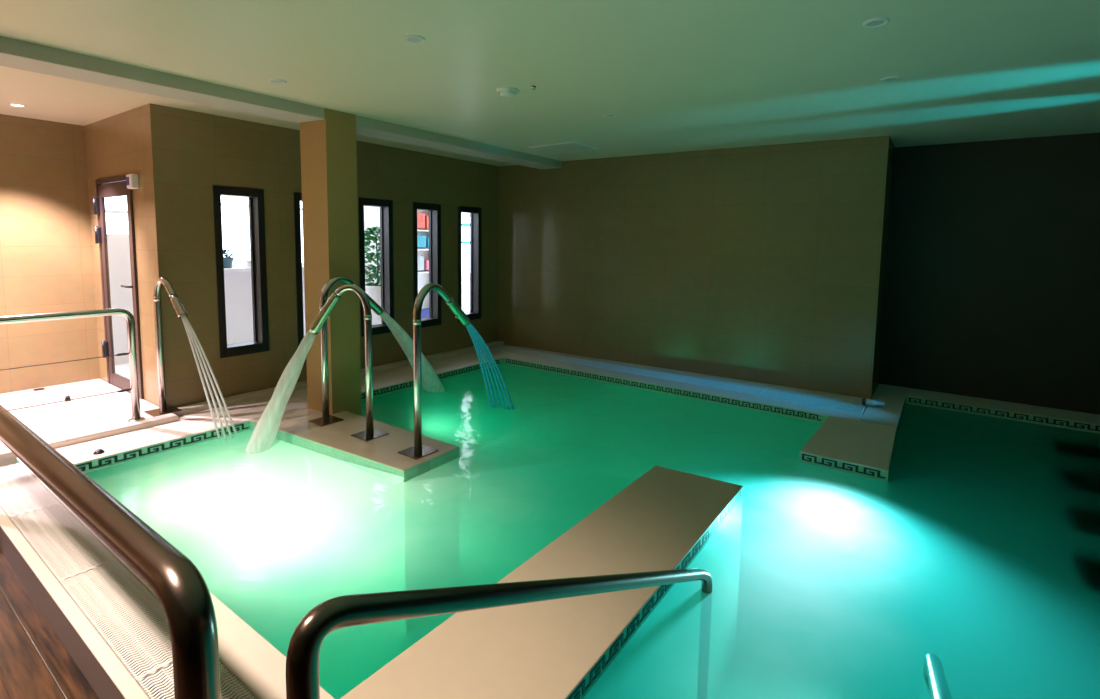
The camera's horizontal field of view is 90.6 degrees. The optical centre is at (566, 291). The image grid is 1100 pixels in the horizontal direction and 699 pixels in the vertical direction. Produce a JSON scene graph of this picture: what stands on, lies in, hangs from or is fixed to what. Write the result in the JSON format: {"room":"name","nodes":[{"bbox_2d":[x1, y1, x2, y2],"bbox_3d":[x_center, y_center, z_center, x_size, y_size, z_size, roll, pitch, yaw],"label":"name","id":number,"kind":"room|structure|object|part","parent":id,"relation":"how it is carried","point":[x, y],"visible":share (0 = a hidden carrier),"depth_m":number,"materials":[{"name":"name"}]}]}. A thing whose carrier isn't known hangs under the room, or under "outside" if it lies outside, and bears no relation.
{"room":"indoor spa pool","nodes":[
{"label":"indoor spa pool","id":0,"kind":"room"},
{"bbox_2d":[0,551,98,698],"bbox_3d":[-1.521,1.855,0.046,8.700,0.130,3.085,5,6,35],"label":"floor","id":1,"kind":"structure","parent":0,"point":[23,674],"depth_m":2.34,"materials":[{"name":"brown wood"}]},
{"bbox_2d":[0,405,220,698],"bbox_3d":[-2.257,0.993,2.151,3.900,1.176,0.120,5,6,35],"label":"handrail","id":2,"kind":"object","parent":1,"relation":"on","point":[183,593],"visible":1,"depth_m":1.10,"materials":[{"name":"grey metal"}]},
{"bbox_2d":[0,114,99,393],"bbox_3d":[-6.541,-0.140,4.094,0.200,3.000,4.595,5,6,35],"label":"wall","id":3,"kind":"structure","parent":0,"point":[46,260],"depth_m":5.59,"materials":[{"name":"beige paint"}]},
{"bbox_2d":[0,507,148,698],"bbox_3d":[-0.620,1.667,1.318,8.700,0.300,0.050,5,6,35],"label":"kerb","id":4,"kind":"object","parent":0,"point":[106,674],"depth_m":2.37,"materials":[{"name":"beige stone"}]},
{"bbox_2d":[0,379,178,466],"bbox_3d":[-5.565,1.348,3.651,2.100,0.350,4.395,5,6,35],"label":"floor","id":5,"kind":"structure","parent":0,"point":[60,424],"depth_m":4.83,"materials":[{"name":"tile"}]},
{"bbox_2d":[0,308,144,421],"bbox_3d":[-4.447,0.706,3.569,0.120,0.979,2.750,5,6,35],"label":"handrail","id":6,"kind":"object","parent":5,"relation":"on","point":[131,328],"visible":1,"depth_m":4.53,"materials":[{"name":"silver metal"}]},
{"bbox_2d":[144,277,187,416],"bbox_3d":[-3.535,0.485,4.800,0.460,1.222,0.225,5,6,35],"label":"spout","id":7,"kind":"object","parent":5,"relation":"on","point":[179,308],"visible":1,"depth_m":4.84,"materials":[{"name":"silver metal"}]},
{"bbox_3d":[-3.644,1.081,4.922,0.220,0.008,0.220,5,6,35],"label":"plate","id":8,"kind":"part","parent":7,"relation":"part of","materials":[{"name":"grey metal"}]},
{"bbox_2d":[181,316,236,439],"bbox_3d":[-3.087,0.748,4.709,0.505,1.058,0.168,4,6,26],"label":"water stream","id":9,"kind":"object","parent":7,"relation":"attached to","point":[187,325],"visible":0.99,"depth_m":4.68,"materials":[{"name":"liquid"}]},
{"bbox_2d":[115,363,129,378],"bbox_3d":[-2.630,0.881,9.598,3.260,0.280,8.465,5,6,35],"label":"floor","id":10,"kind":"structure","parent":0,"point":[121,369],"depth_m":6.67,"materials":[{"name":"white"}]},
{"bbox_2d":[364,226,380,324],"bbox_3d":[-2.973,-0.097,8.520,0.599,1.856,0.581,5,6,35],"label":"potted plant","id":11,"kind":"object","parent":10,"relation":"on","point":[372,289],"visible":0.48,"depth_m":8.38,"materials":[{"name":"green plant"}]},
{"bbox_3d":[-2.972,0.363,8.575,0.440,0.930,0.440,5,6,35],"label":"planter","id":12,"kind":"part","parent":11,"relation":"part of","materials":[{"name":"white ceramic"}]},
{"bbox_3d":[-2.953,-0.444,8.501,0.054,0.851,0.026,2,5,12],"label":"stem","id":13,"kind":"part","parent":11,"relation":"part of","materials":[{"name":"green plant"}]},
{"bbox_2d":[417,210,428,308],"bbox_3d":[-2.648,-0.443,9.911,0.320,2.300,0.840,5,6,35],"label":"shelf unit","id":14,"kind":"object","parent":10,"relation":"on","point":[423,276],"visible":0.08,"depth_m":10.14,"materials":[{"name":"white wood"}]},
{"bbox_2d":[417,213,424,228],"bbox_3d":[-2.727,-1.264,9.686,0.240,0.278,0.350,5,6,35],"label":"carton","id":15,"kind":"object","parent":14,"relation":"on","point":[420,216],"visible":0.29,"depth_m":9.69,"materials":[{"name":"cardboard"}]},
{"bbox_2d":[418,256,423,270],"bbox_3d":[-2.742,-0.506,9.752,0.240,0.258,0.300,5,6,35],"label":"carton","id":16,"kind":"object","parent":14,"relation":"on","point":[420,258],"visible":0.24,"depth_m":9.75,"materials":[{"name":"white cardboard"}]},
{"bbox_2d":[417,235,425,247],"bbox_3d":[-2.713,-0.897,9.748,0.240,0.218,0.320,5,6,35],"label":"carton","id":17,"kind":"object","parent":14,"relation":"on","point":[421,239],"visible":0.42,"depth_m":9.72,"materials":[{"name":"teal cardboard"}]},
{"bbox_2d":[421,308,428,317],"bbox_3d":[-2.666,0.439,9.970,0.240,0.198,0.640,5,6,35],"label":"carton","id":18,"kind":"object","parent":14,"relation":"on","point":[425,312],"visible":0.03,"depth_m":9.91,"materials":[{"name":"blue cardboard"}]},
{"bbox_2d":[424,260,428,269],"bbox_3d":[-2.548,-0.489,10.033,0.240,0.178,0.280,5,6,35],"label":"carton","id":19,"kind":"object","parent":14,"relation":"on","point":[426,262],"visible":0.22,"depth_m":9.87,"materials":[{"name":"pink cardboard"}]},
{"bbox_2d":[425,215,428,228],"bbox_3d":[-2.521,-1.267,9.982,0.240,0.238,0.310,5,6,35],"label":"carton","id":20,"kind":"object","parent":14,"relation":"on","point":[426,216],"visible":0.22,"depth_m":9.80,"materials":[{"name":"cardboard"}]},
{"bbox_2d":[426,238,428,247],"bbox_3d":[-2.521,-0.900,10.024,0.240,0.178,0.270,5,6,35],"label":"carton","id":21,"kind":"object","parent":14,"relation":"on","point":[427,239],"visible":0.2,"depth_m":9.86,"materials":[{"name":"teal cardboard"}]},
{"bbox_2d":[462,282,469,312],"bbox_3d":[-2.062,0.163,11.875,0.100,0.750,0.880,5,6,35],"label":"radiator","id":22,"kind":"object","parent":10,"relation":"on","point":[465,285],"visible":0.23,"depth_m":11.68,"materials":[{"name":"white metal"}]},
{"bbox_2d":[84,103,170,407],"bbox_3d":[-4.466,-0.233,5.467,2.020,3.000,0.040,5,6,35],"label":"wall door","id":23,"kind":"structure","parent":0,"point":[124,143],"depth_m":5.09,"materials":[{"name":"beige tile"}]},
{"bbox_2d":[92,175,143,398],"bbox_3d":[-4.495,-0.057,5.455,0.970,2.150,0.096,5,6,35],"label":"door","id":24,"kind":"structure","parent":23,"relation":"attached to","point":[115,186],"depth_m":5.58,"materials":[{"name":"brown metal"}]},
{"bbox_2d":[126,174,138,188],"bbox_3d":[-3.992,-1.012,5.006,0.130,0.130,0.064,5,6,35],"label":"control box","id":25,"kind":"object","parent":23,"relation":"attached to","point":[132,182],"visible":1,"depth_m":4.97,"materials":[{"name":"white plastic"}]},
{"bbox_2d":[55,421,202,472],"bbox_3d":[-3.507,1.839,4.400,0.480,1.300,0.875,5,6,35],"label":"pool deck","id":26,"kind":"object","parent":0,"point":[80,453],"visible":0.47,"depth_m":4.29,"materials":[{"name":"beige stone"}]},
{"bbox_2d":[93,449,104,454],"bbox_3d":[-3.512,1.200,4.090,0.070,0.028,0.069,5,6,35],"label":"plug","id":27,"kind":"object","parent":26,"relation":"on","point":[98,451],"visible":1,"depth_m":4.07,"materials":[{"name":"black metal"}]},
{"bbox_2d":[107,206,469,364],"bbox_3d":[-3.611,-0.484,9.972,0.150,2.900,9.000,5,6,35],"label":"wall","id":28,"kind":"structure","parent":0,"point":[238,285],"depth_m":7.99,"materials":[{"name":"white paint"}]},
{"bbox_2d":[105,210,128,237],"bbox_3d":[-5.558,-1.001,7.072,0.060,0.600,0.800,5,6,35],"label":"window","id":29,"kind":"structure","parent":28,"relation":"in","point":[106,211],"depth_m":6.88,"materials":[{"name":"white"}]},
{"bbox_2d":[221,203,303,266],"bbox_3d":[-4.598,-1.052,8.445,0.060,1.320,2.050,5,6,35],"label":"window","id":30,"kind":"structure","parent":28,"relation":"in","point":[222,204],"depth_m":8.05,"materials":[{"name":"white"}]},
{"bbox_2d":[224,265,303,271],"bbox_3d":[-4.478,-0.360,8.417,0.260,0.050,2.090,5,6,35],"label":"trim","id":31,"kind":"structure","parent":28,"relation":"attached to","point":[233,269],"depth_m":7.85,"materials":[{"name":"white"}]},
{"bbox_2d":[223,249,236,267],"bbox_3d":[-4.897,-0.481,7.795,0.299,0.291,0.285,5,6,35],"label":"potted plant","id":32,"kind":"object","parent":31,"relation":"on","point":[228,261],"visible":0.65,"depth_m":7.77,"materials":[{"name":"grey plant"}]},
{"bbox_3d":[-4.884,-0.411,7.810,0.220,0.150,0.217,5,6,35],"label":"pot","id":33,"kind":"part","parent":32,"relation":"part of","materials":[{"name":"grey ceramic"}]},
{"bbox_2d":[241,250,250,267],"bbox_3d":[-4.696,-0.503,8.067,0.244,0.293,0.236,5,6,35],"label":"potted plant","id":34,"kind":"object","parent":31,"relation":"on","point":[247,263],"visible":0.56,"depth_m":8.02,"materials":[{"name":"white ceramic"}]},
{"bbox_3d":[-4.695,-0.408,8.082,0.140,0.100,0.140,5,6,35],"label":"pot","id":35,"kind":"part","parent":34,"relation":"part of","materials":[{"name":"white ceramic"}]},
{"bbox_2d":[462,223,469,243],"bbox_3d":[-2.191,-1.013,11.871,0.060,1.250,0.800,5,6,35],"label":"window","id":36,"kind":"structure","parent":28,"relation":"in","point":[463,224],"depth_m":11.82,"materials":[{"name":"glass"}]},
{"bbox_2d":[155,104,498,406],"bbox_3d":[-2.254,-0.340,7.000,0.160,3.000,5.015,5,6,35],"label":"wall","id":37,"kind":"structure","parent":0,"point":[198,151],"depth_m":5.69,"materials":[{"name":"beige paint"}]},
{"bbox_2d":[213,185,268,357],"bbox_3d":[-3.310,-0.200,5.496,0.180,1.675,0.470,5,6,35],"label":"window","id":38,"kind":"structure","parent":37,"relation":"in","point":[255,197],"depth_m":5.56,"materials":[{"name":"black paint"}]},
{"bbox_2d":[294,192,305,345],"bbox_3d":[-2.858,-0.252,6.139,0.180,1.675,0.475,5,6,35],"label":"window","id":39,"kind":"structure","parent":37,"relation":"in","point":[297,195],"depth_m":5.91,"materials":[{"name":"black paint"}]},
{"bbox_2d":[173,341,503,415],"bbox_3d":[-2.329,1.058,6.804,0.125,0.250,4.505,5,6,35],"label":"kerb","id":40,"kind":"object","parent":37,"relation":"attached to","point":[201,406],"visible":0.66,"depth_m":5.76,"materials":[{"name":"beige stone"}]},
{"bbox_2d":[359,197,393,336],"bbox_3d":[-2.406,-0.304,6.782,0.180,1.675,0.480,5,6,35],"label":"window","id":41,"kind":"structure","parent":37,"relation":"in","point":[386,206],"depth_m":6.87,"materials":[{"name":"black paint"}]},
{"bbox_2d":[413,202,440,327],"bbox_3d":[-1.949,-0.357,7.433,0.180,1.675,0.475,5,6,35],"label":"window","id":42,"kind":"structure","parent":37,"relation":"in","point":[434,318],"depth_m":7.52,"materials":[{"name":"black paint"}]},
{"bbox_2d":[458,206,481,321],"bbox_3d":[-1.490,-0.410,8.086,0.180,1.675,0.475,5,6,35],"label":"window","id":43,"kind":"structure","parent":37,"relation":"in","point":[475,212],"depth_m":8.18,"materials":[{"name":"black paint"}]},
{"bbox_2d":[178,352,503,441],"bbox_3d":[-2.230,1.679,6.350,0.635,1.300,3.795,5,6,35],"label":"pool deck","id":44,"kind":"object","parent":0,"point":[242,412],"visible":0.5,"depth_m":5.61,"materials":[{"name":"beige stone"}]},
{"bbox_2d":[76,424,248,470],"bbox_3d":[-3.183,1.235,4.371,0.003,0.052,1.200,5,6,35],"label":"frieze","id":45,"kind":"object","parent":44,"relation":"attached to","point":[231,428],"visible":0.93,"depth_m":4.29,"materials":[{"name":"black tile"}]},
{"bbox_2d":[361,360,498,398],"bbox_3d":[-1.668,1.060,6.526,0.003,0.052,2.600,5,6,35],"label":"frieze","id":46,"kind":"object","parent":44,"relation":"attached to","point":[463,370],"visible":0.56,"depth_m":6.68,"materials":[{"name":"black tile"}]},
{"bbox_2d":[0,0,1099,165],"bbox_3d":[-0.376,-1.541,3.141,11.200,0.200,10.300,5,6,35],"label":"ceiling","id":47,"kind":"structure","parent":0,"point":[675,75],"depth_m":3.51,"materials":[{"name":"white paint"}]},
{"bbox_2d":[8,103,26,106],"bbox_3d":[-4.919,-1.669,4.879,0.124,0.008,0.124,5,6,35],"label":"recessed light","id":48,"kind":"object","parent":47,"relation":"in","point":[10,104],"visible":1,"depth_m":4.87,"materials":[{"name":"white plastic"}]},
{"bbox_2d":[268,78,286,83],"bbox_3d":[-2.122,-1.543,4.000,0.124,0.008,0.124,5,6,35],"label":"recessed light","id":49,"kind":"object","parent":47,"relation":"in","point":[272,80],"visible":1,"depth_m":4.00,"materials":[{"name":"white plastic"}]},
{"bbox_2d":[0,36,561,168],"bbox_3d":[-2.768,-1.538,4.247,0.360,0.105,8.960,5,6,35],"label":"beam","id":50,"kind":"structure","parent":47,"relation":"attached to","point":[17,54],"depth_m":4.13,"materials":[{"name":"beige paint"}]},
{"bbox_2d":[404,35,425,43],"bbox_3d":[-0.867,-1.442,3.114,0.124,0.008,0.124,5,6,35],"label":"recessed light","id":51,"kind":"object","parent":47,"relation":"in","point":[415,39],"visible":1,"depth_m":3.11,"materials":[{"name":"white plastic"}]},
{"bbox_2d":[496,87,518,96],"bbox_3d":[-0.446,-1.512,4.148,0.170,0.045,0.170,5,6,35],"label":"smoke detector","id":52,"kind":"object","parent":47,"relation":"attached to","point":[504,91],"visible":1,"depth_m":4.10,"materials":[{"name":"white plastic"}]},
{"bbox_2d":[528,142,598,153],"bbox_3d":[-0.032,-1.751,6.643,0.680,0.014,0.540,5,6,35],"label":"ceiling vent","id":53,"kind":"object","parent":47,"relation":"in","point":[566,147],"visible":1,"depth_m":6.60,"materials":[{"name":"white plastic"}]},
{"bbox_2d":[603,114,616,116],"bbox_3d":[0.396,-1.587,4.910,0.124,0.008,0.124,5,6,35],"label":"recessed light","id":54,"kind":"object","parent":47,"relation":"in","point":[604,115],"visible":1,"depth_m":4.91,"materials":[{"name":"white plastic"}]},
{"bbox_2d":[862,17,889,27],"bbox_3d":[1.583,-1.372,2.782,0.124,0.008,0.124,5,6,35],"label":"recessed light","id":55,"kind":"object","parent":47,"relation":"in","point":[880,21],"visible":1,"depth_m":2.77,"materials":[{"name":"white plastic"}]},
{"bbox_2d":[880,76,900,81],"bbox_3d":[2.215,-1.448,3.716,0.124,0.008,0.124,5,6,35],"label":"recessed light","id":56,"kind":"object","parent":47,"relation":"in","point":[891,78],"visible":1,"depth_m":3.71,"materials":[{"name":"white plastic"}]},
{"bbox_2d":[85,364,1099,698],"bbox_3d":[1.529,1.396,3.951,8.220,0.001,5.980,5,6,35],"label":"pool water","id":57,"kind":"object","parent":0,"point":[978,552],"visible":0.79,"depth_m":3.24,"materials":[{"name":"teal liquid"}]},
{"bbox_2d":[501,345,870,407],"bbox_3d":[1.132,1.150,7.224,5.075,0.300,0.300,5,6,35],"label":"ledge","id":58,"kind":"object","parent":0,"point":[845,398],"visible":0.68,"depth_m":6.53,"materials":[{"name":"beige stone"}]},
{"bbox_2d":[498,136,894,398],"bbox_3d":[1.408,-0.333,7.559,5.200,3.000,1.200,5,6,35],"label":"wall","id":59,"kind":"structure","parent":0,"point":[767,264],"depth_m":6.71,"materials":[{"name":"beige tile"}]},
{"bbox_2d":[879,132,1099,414],"bbox_3d":[5.459,-0.065,5.357,3.980,3.000,0.180,5,6,35],"label":"wall","id":60,"kind":"structure","parent":0,"point":[992,291],"depth_m":5.82,"materials":[{"name":"brown paint"}]},
{"bbox_3d":[1.358,2.602,4.309,8.850,0.150,6.650,5,6,35],"label":"basin","id":61,"kind":"object","parent":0,"visible":0},
{"bbox_2d":[16,457,334,698],"bbox_3d":[-0.439,2.143,1.633,8.700,1.300,0.160,5,6,35],"label":"pool coping","id":62,"kind":"object","parent":61,"relation":"on","point":[255,662],"visible":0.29,"depth_m":2.15,"materials":[{"name":"beige stone"}]},
{"bbox_2d":[19,517,231,698],"bbox_3d":[-0.542,1.712,1.435,8.700,0.190,0.225,5,6,35],"label":"channel","id":63,"kind":"object","parent":62,"relation":"attached to","point":[38,517],"depth_m":2.42,"materials":[{"name":"grey"}]},
{"bbox_2d":[0,463,59,517],"bbox_3d":[-3.577,1.294,3.536,0.997,0.051,0.220,5,6,35],"label":"gutter grating","id":64,"kind":"object","parent":63,"relation":"on","point":[21,492],"visible":1,"depth_m":3.46,"materials":[{"name":"white plastic"}]},
{"bbox_2d":[10,503,115,580],"bbox_3d":[-2.758,1.360,2.966,0.997,0.051,0.220,5,6,35],"label":"gutter grating","id":65,"kind":"object","parent":63,"relation":"on","point":[56,517],"visible":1,"depth_m":2.92,"materials":[{"name":"white plastic"}]},
{"bbox_2d":[59,559,172,681],"bbox_3d":[-1.940,1.425,2.395,0.997,0.051,0.220,5,6,35],"label":"gutter grating","id":66,"kind":"object","parent":63,"relation":"on","point":[101,571],"visible":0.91,"depth_m":2.37,"materials":[{"name":"white plastic"}]},
{"bbox_2d":[137,661,256,698],"bbox_3d":[-1.121,1.491,1.825,0.997,0.051,0.220,5,6,35],"label":"gutter grating","id":67,"kind":"object","parent":63,"relation":"on","point":[163,674],"visible":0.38,"depth_m":2.01,"materials":[{"name":"white plastic"}]},
{"bbox_2d":[300,108,361,414],"bbox_3d":[-2.233,0.388,5.212,0.350,4.080,0.345,5,6,35],"label":"column","id":68,"kind":"structure","parent":61,"relation":"on","point":[327,145],"depth_m":5.04,"materials":[{"name":"beige paint"}]},
{"bbox_2d":[250,406,458,483],"bbox_3d":[-1.845,1.842,4.656,1.950,1.300,0.690,5,6,35],"label":"platform","id":69,"kind":"object","parent":61,"relation":"on","point":[379,457],"visible":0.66,"depth_m":4.37,"materials":[{"name":"beige stone"}]},
{"bbox_2d":[308,276,383,426],"bbox_3d":[-1.992,0.497,5.071,0.250,1.297,0.797,5,6,35],"label":"spout","id":70,"kind":"object","parent":69,"relation":"on","point":[326,419],"visible":0.78,"depth_m":4.83,"materials":[{"name":"silver metal"}]},
{"bbox_3d":[-2.156,1.159,4.886,0.220,0.008,0.220,5,6,35],"label":"plate","id":71,"kind":"part","parent":70,"relation":"part of","materials":[{"name":"grey metal"}]},
{"bbox_2d":[379,312,444,392],"bbox_3d":[-1.613,0.720,5.873,0.301,1.157,0.989,2,5,16],"label":"water stream","id":72,"kind":"object","parent":70,"relation":"attached to","point":[431,382],"visible":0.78,"depth_m":5.86,"materials":[{"name":"liquid"}]},
{"bbox_2d":[308,284,388,441],"bbox_3d":[-1.788,0.565,4.524,0.607,1.269,0.291,2,5,10],"label":"spout","id":73,"kind":"object","parent":69,"relation":"on","point":[370,433],"visible":1,"depth_m":4.45,"materials":[{"name":"silver metal"}]},
{"bbox_2d":[245,331,315,453],"bbox_3d":[-2.348,0.854,4.478,0.580,1.091,0.248,-1,6,-20],"label":"water stream","id":74,"kind":"object","parent":73,"relation":"attached to","point":[263,436],"visible":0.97,"depth_m":4.38,"materials":[{"name":"liquid"}]},
{"bbox_3d":[-1.642,1.197,4.555,0.220,0.008,0.220,5,6,35],"label":"plate","id":75,"kind":"part","parent":73,"relation":"part of","materials":[{"name":"grey metal"}]},
{"bbox_2d":[397,283,469,459],"bbox_3d":[-0.996,0.571,4.435,0.251,1.298,0.887,3,6,26],"label":"spout","id":76,"kind":"object","parent":69,"relation":"on","point":[418,450],"visible":1,"depth_m":4.16,"materials":[{"name":"silver metal"}]},
{"bbox_3d":[-1.145,1.237,4.209,0.220,0.008,0.220,5,6,35],"label":"plate","id":77,"kind":"part","parent":76,"relation":"part of","materials":[{"name":"grey metal"}]},
{"bbox_2d":[466,323,513,409],"bbox_3d":[-0.717,0.750,5.225,0.275,1.037,0.782,2,5,11],"label":"water stream","id":78,"kind":"object","parent":76,"relation":"attached to","point":[479,343],"visible":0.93,"depth_m":5.30,"materials":[{"name":"liquid"}]},
{"bbox_2d":[286,568,711,698],"bbox_3d":[0.102,1.611,1.875,0.120,2.231,2.146,5,6,35],"label":"stair rail","id":79,"kind":"object","parent":61,"relation":"on","point":[302,658],"visible":0.99,"depth_m":1.15,"materials":[{"name":"grey metal"}]},
{"bbox_2d":[340,466,742,698],"bbox_3d":[0.195,2.038,2.881,0.660,1.300,2.613,5,6,35],"label":"divider","id":80,"kind":"object","parent":61,"relation":"on","point":[547,649],"visible":0.74,"depth_m":2.39,"materials":[{"name":"beige stone"}]},
{"bbox_2d":[569,491,742,698],"bbox_3d":[0.477,1.451,2.655,0.003,0.052,2.550,5,6,34],"label":"frieze","id":81,"kind":"object","parent":80,"relation":"attached to","point":[583,684],"visible":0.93,"depth_m":2.44,"materials":[{"name":"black tile"}]},
{"bbox_2d":[473,349,862,422],"bbox_3d":[0.759,1.690,6.751,5.075,1.300,0.290,5,6,35],"label":"coping","id":82,"kind":"object","parent":61,"relation":"on","point":[823,413],"visible":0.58,"depth_m":6.15,"materials":[{"name":"tile"}]},
{"bbox_2d":[506,359,820,420],"bbox_3d":[0.826,1.105,6.477,4.070,0.052,0.003,5,6,35],"label":"frieze","id":83,"kind":"object","parent":82,"relation":"attached to","point":[620,381],"visible":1,"depth_m":6.23,"materials":[{"name":"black tile"}]},
{"bbox_3d":[0.947,1.216,6.967,5.075,0.210,0.340,5,6,35],"label":"channel","id":84,"kind":"object","parent":82,"relation":"attached to","visible":0},
{"bbox_2d":[489,346,551,357],"bbox_3d":[-0.702,0.919,8.102,1.006,0.051,0.330,5,6,35],"label":"gutter grating","id":85,"kind":"object","parent":84,"relation":"on","point":[499,348],"visible":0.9,"depth_m":8.10,"materials":[{"name":"white plastic"}]},
{"bbox_2d":[541,354,611,367],"bbox_3d":[0.125,0.985,7.526,1.006,0.051,0.330,5,6,35],"label":"gutter grating","id":86,"kind":"object","parent":84,"relation":"on","point":[560,358],"visible":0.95,"depth_m":7.51,"materials":[{"name":"white plastic"}]},
{"bbox_2d":[601,364,682,380],"bbox_3d":[0.952,1.051,6.950,1.006,0.051,0.330,5,6,35],"label":"gutter grating","id":87,"kind":"object","parent":84,"relation":"on","point":[625,369],"visible":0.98,"depth_m":6.94,"materials":[{"name":"white plastic"}]},
{"bbox_2d":[673,376,765,394],"bbox_3d":[1.779,1.118,6.374,1.006,0.051,0.330,5,6,35],"label":"gutter grating","id":88,"kind":"object","parent":84,"relation":"on","point":[685,379],"visible":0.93,"depth_m":6.37,"materials":[{"name":"white plastic"}]},
{"bbox_2d":[759,389,865,413],"bbox_3d":[2.606,1.184,5.798,1.006,0.051,0.330,5,6,35],"label":"gutter grating","id":89,"kind":"object","parent":84,"relation":"on","point":[817,401],"visible":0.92,"depth_m":5.79,"materials":[{"name":"white plastic"}]},
{"bbox_2d":[862,398,884,406],"bbox_3d":[3.157,1.147,5.593,0.201,0.074,0.078,5,6,35],"label":"bottle","id":90,"kind":"object","parent":89,"relation":"on","point":[865,401],"depth_m":5.59,"materials":[{"name":"white plastic"}]},
{"bbox_2d":[799,416,896,481],"bbox_3d":[2.437,1.905,4.704,0.615,1.300,1.145,5,6,35],"label":"block","id":91,"kind":"object","parent":61,"relation":"on","point":[861,444],"visible":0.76,"depth_m":4.47,"materials":[{"name":"beige stone"}]},
{"bbox_2d":[802,453,885,478],"bbox_3d":[2.119,1.337,4.178,0.580,0.052,0.003,5,6,35],"label":"frieze","id":92,"kind":"object","parent":91,"relation":"attached to","point":[803,455],"visible":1,"depth_m":4.17,"materials":[{"name":"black tile"}]},
{"bbox_2d":[860,384,907,435],"bbox_3d":[3.373,1.819,5.806,0.300,1.300,1.730,5,6,35],"label":"ledge","id":93,"kind":"object","parent":61,"relation":"on","point":[894,397],"visible":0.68,"depth_m":5.56,"materials":[{"name":"beige stone"}]},
{"bbox_2d":[923,653,951,698],"bbox_3d":[0.900,1.675,1.320,0.132,2.231,2.146,5,6,35],"label":"stair rail","id":94,"kind":"object","parent":61,"relation":"on","point":[933,672],"visible":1,"depth_m":1.75,"materials":[{"name":"silver metal"}]},
{"bbox_2d":[906,388,1099,433],"bbox_3d":[5.296,1.899,5.263,3.480,1.300,0.420,5,6,35],"label":"ledge","id":95,"kind":"object","parent":61,"relation":"on","point":[1093,420],"visible":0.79,"depth_m":5.62,"materials":[{"name":"tile"}]},
{"bbox_2d":[909,397,1099,430],"bbox_3d":[5.136,1.303,5.069,3.300,0.052,0.003,5,6,35],"label":"frieze","id":96,"kind":"object","parent":95,"relation":"attached to","point":[925,403],"visible":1,"depth_m":5.52,"materials":[{"name":"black tile"}]}
]}

